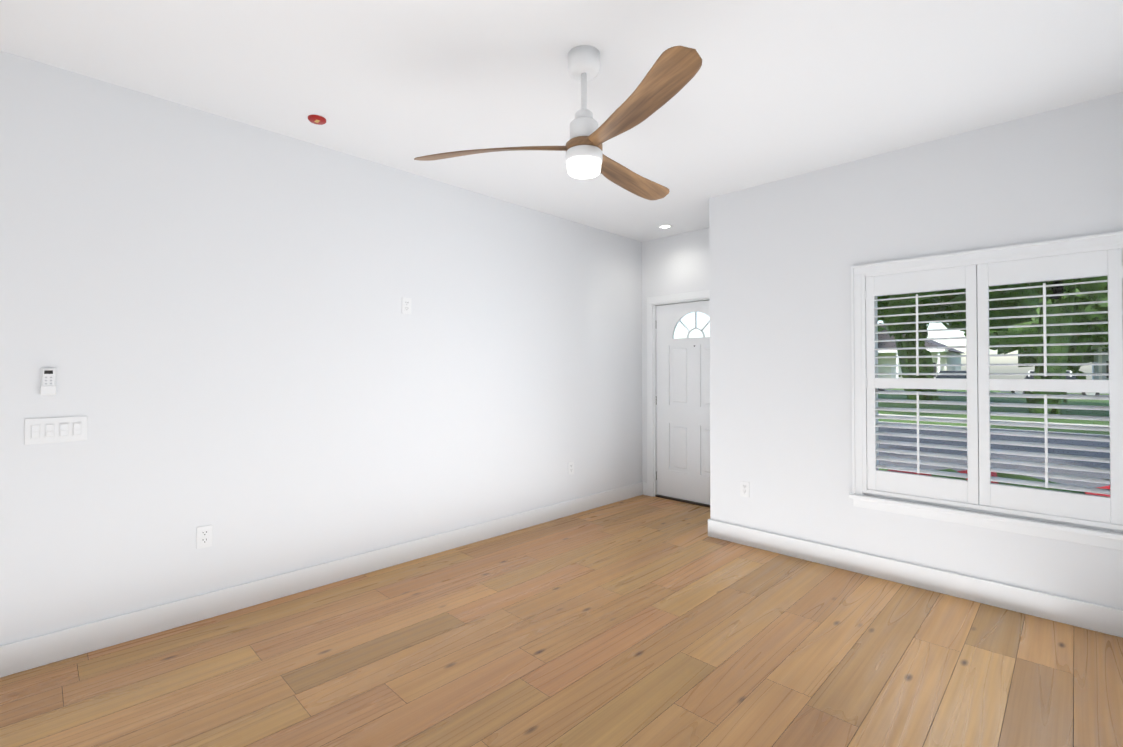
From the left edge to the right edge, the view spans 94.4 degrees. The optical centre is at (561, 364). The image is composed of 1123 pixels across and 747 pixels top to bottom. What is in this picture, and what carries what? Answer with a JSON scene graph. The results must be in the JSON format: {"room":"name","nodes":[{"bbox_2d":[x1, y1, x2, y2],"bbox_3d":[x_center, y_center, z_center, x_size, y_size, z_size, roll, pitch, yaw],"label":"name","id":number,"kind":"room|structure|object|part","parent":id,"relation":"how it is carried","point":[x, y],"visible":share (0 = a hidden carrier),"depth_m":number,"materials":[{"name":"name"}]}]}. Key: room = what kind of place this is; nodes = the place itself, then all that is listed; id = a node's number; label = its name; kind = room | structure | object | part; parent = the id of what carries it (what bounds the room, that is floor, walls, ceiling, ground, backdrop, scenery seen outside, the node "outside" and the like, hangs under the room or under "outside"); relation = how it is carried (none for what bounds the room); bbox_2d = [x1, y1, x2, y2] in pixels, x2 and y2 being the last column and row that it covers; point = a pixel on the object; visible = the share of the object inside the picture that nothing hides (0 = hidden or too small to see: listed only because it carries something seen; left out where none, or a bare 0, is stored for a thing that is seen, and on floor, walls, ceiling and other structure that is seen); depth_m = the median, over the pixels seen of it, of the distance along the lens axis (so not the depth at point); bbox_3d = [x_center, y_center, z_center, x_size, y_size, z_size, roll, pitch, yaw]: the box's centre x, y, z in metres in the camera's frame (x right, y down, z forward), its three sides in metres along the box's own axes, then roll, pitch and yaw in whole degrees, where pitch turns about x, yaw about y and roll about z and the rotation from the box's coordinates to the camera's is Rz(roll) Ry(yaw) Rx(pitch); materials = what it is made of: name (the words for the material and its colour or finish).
{"room":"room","nodes":[
{"label":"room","id":0,"kind":"room"},
{"bbox_2d":[0,51,641,645],"bbox_3d":[-0.798,0.012,4.040,0.120,2.740,4.940,-1,-1,45],"label":"wall","id":1,"kind":"structure","parent":0,"point":[204,317],"depth_m":2.99,"materials":[{"name":"white paint"}]},
{"bbox_2d":[40,368,55,394],"bbox_3d":[-2.342,0.076,2.375,0.022,0.124,0.052,-1,-1,45],"label":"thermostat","id":2,"kind":"object","parent":1,"relation":"attached to","point":[47,381],"visible":1,"depth_m":2.37,"materials":[{"name":"white plastic"}]},
{"bbox_2d":[24,416,87,444],"bbox_3d":[-2.325,0.300,2.396,0.013,0.116,0.207,-1,-1,45],"label":"switch plate","id":3,"kind":"object","parent":1,"relation":"attached to","point":[52,430],"visible":1,"depth_m":2.39,"materials":[{"name":"white plastic"}]},
{"bbox_2d":[196,525,212,548],"bbox_3d":[-1.921,0.926,2.800,0.008,0.116,0.072,-1,-1,45],"label":"electrical outlet","id":4,"kind":"object","parent":1,"relation":"attached to","point":[203,536],"visible":1,"depth_m":2.80,"materials":[{"name":"white plastic"}]},
{"bbox_2d":[0,482,646,677],"bbox_3d":[-0.806,1.313,3.916,0.020,0.135,4.806,-1,-1,45],"label":"baseboard","id":5,"kind":"structure","parent":1,"relation":"attached to","point":[32,652],"depth_m":2.96,"materials":[{"name":"white wood"}]},
{"bbox_2d":[402,297,410,314],"bbox_3d":[-1.089,-0.413,3.659,0.008,0.116,0.072,-1,-1,45],"label":"electrical outlet","id":6,"kind":"object","parent":1,"relation":"attached to","point":[406,305],"visible":1,"depth_m":3.65,"materials":[{"name":"white plastic"}]},
{"bbox_2d":[568,461,573,474],"bbox_3d":[0.090,0.962,4.836,0.008,0.116,0.072,-1,-1,45],"label":"electrical outlet","id":7,"kind":"object","parent":1,"relation":"attached to","point":[570,468],"visible":1,"depth_m":4.83,"materials":[{"name":"white plastic"}]},
{"bbox_2d":[0,495,1122,746],"bbox_3d":[-1.450,1.422,2.495,6.340,0.120,8.030,-1,-1,45],"label":"floor","id":8,"kind":"structure","parent":0,"point":[838,611],"depth_m":2.37,"materials":[{"name":"brown wood"}]},
{"bbox_2d":[0,0,1122,241],"bbox_3d":[-1.450,-1.437,2.531,6.340,0.120,8.030,-1,-1,45],"label":"ceiling","id":9,"kind":"structure","parent":0,"point":[772,90],"depth_m":2.47,"materials":[{"name":"white paint"}]},
{"bbox_2d":[308,115,325,124],"bbox_3d":[-1.363,-1.365,2.901,0.094,0.015,0.094,-1,-1,45],"label":"cap","id":10,"kind":"object","parent":9,"relation":"attached to","point":[318,119],"visible":1,"depth_m":2.88,"materials":[{"name":"red plastic"}]},
{"bbox_2d":[414,45,701,199],"bbox_3d":[0.232,-1.113,2.384,1.369,0.532,1.287,-1,-1,45],"label":"fan","id":11,"kind":"object","parent":9,"relation":"hanging from","point":[672,72],"visible":1,"depth_m":2.25,"materials":[{"name":"brown wood"}]},
{"bbox_3d":[-0.315,-0.960,2.357,0.745,0.046,0.162,0,-1,6],"label":"blade","id":12,"kind":"part","parent":11,"relation":"part of","materials":[{"name":"brown wood"}]},
{"bbox_3d":[0.345,-0.956,2.653,0.162,0.046,0.745,-1,-1,36],"label":"blade","id":13,"kind":"part","parent":11,"relation":"part of","materials":[{"name":"brown wood"}]},
{"bbox_3d":[0.271,-0.965,1.934,0.162,0.046,0.745,0,-1,-24],"label":"blade","id":14,"kind":"part","parent":11,"relation":"part of","materials":[{"name":"brown wood"}]},
{"bbox_2d":[658,224,671,228],"bbox_3d":[1.006,-1.343,5.058,0.132,0.006,0.132,-1,-1,45],"label":"recessed light","id":15,"kind":"object","parent":9,"relation":"in","point":[666,226],"visible":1,"depth_m":5.05,"materials":[{"name":"white"}]},
{"bbox_2d":[642,228,709,482],"bbox_3d":[1.369,0.027,5.266,1.240,2.740,0.150,-1,-1,45],"label":"wall","id":16,"kind":"structure","parent":0,"point":[676,264],"depth_m":5.42,"materials":[{"name":"white paint"}]},
{"bbox_2d":[647,290,709,496],"bbox_3d":[1.365,0.335,5.254,1.098,2.125,0.168,-1,-1,45],"label":"door frame","id":17,"kind":"structure","parent":16,"relation":"attached to","point":[651,301],"depth_m":5.54,"materials":[{"name":"white wood"}]},
{"bbox_2d":[655,494,709,507],"bbox_3d":[1.384,1.388,5.259,0.922,0.018,0.175,-1,-1,45],"label":"door sill","id":18,"kind":"structure","parent":16,"relation":"attached to","point":[685,501],"depth_m":5.29,"materials":[{"name":"brown metal"}]},
{"bbox_2d":[656,300,709,504],"bbox_3d":[1.330,0.371,5.228,0.928,2.008,0.098,-1,-1,45],"label":"door","id":19,"kind":"structure","parent":16,"relation":"in","point":[683,418],"depth_m":5.33,"materials":[{"name":"white wood"}]},
{"bbox_2d":[709,92,1122,609],"bbox_3d":[2.112,0.004,3.457,2.360,2.740,0.200,-1,-1,45],"label":"wall","id":20,"kind":"structure","parent":0,"point":[786,254],"depth_m":3.50,"materials":[{"name":"white paint"}]},
{"bbox_2d":[740,481,748,496],"bbox_3d":[1.407,0.956,3.995,0.072,0.116,0.008,-1,-1,45],"label":"electrical outlet","id":21,"kind":"object","parent":20,"relation":"attached to","point":[744,489],"visible":1,"depth_m":3.99,"materials":[{"name":"white plastic"}]},
{"bbox_2d":[708,519,1122,637],"bbox_3d":[2.016,1.306,3.384,2.336,0.135,0.022,-1,-1,45],"label":"baseboard","id":22,"kind":"structure","parent":20,"relation":"attached to","point":[1095,617],"depth_m":3.12,"materials":[{"name":"white wood"}]},
{"bbox_2d":[849,493,1122,549],"bbox_3d":[2.392,0.893,2.997,1.329,0.082,0.045,-1,-1,45],"label":"window sill","id":23,"kind":"structure","parent":20,"relation":"attached to","point":[1099,538],"depth_m":2.93,"materials":[{"name":"white wood"}]},
{"bbox_2d":[851,231,1122,495],"bbox_3d":[2.475,0.096,3.078,1.311,1.517,0.228,-1,-1,45],"label":"window","id":24,"kind":"structure","parent":20,"relation":"in","point":[857,271],"depth_m":3.26,"materials":[{"name":"white wood"}]},
{"bbox_2d":[861,243,1122,530],"bbox_3d":[2.416,0.114,3.016,1.200,1.440,0.082,-1,-1,45],"label":"window shutters","id":25,"kind":"object","parent":24,"relation":"attached to","point":[978,489],"visible":1,"depth_m":2.96,"materials":[{"name":"white wood"}]},
{"bbox_3d":[2.515,0.115,3.117,1.176,1.416,0.045,-1,-1,45],"label":"window sash","id":26,"kind":"part","parent":24,"relation":"part of","materials":[{"name":"white wood"}]},
{"label":"outside","id":27,"kind":"structure","parent":0,"visible":0},
{"bbox_2d":[877,276,1109,496],"bbox_3d":[37.649,-3.732,42.922,120.000,16.761,105.830,-1,-1,45],"label":"outdoor view","id":28,"kind":"object","parent":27,"point":[1028,321],"depth_m":20.47,"materials":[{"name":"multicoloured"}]}
]}

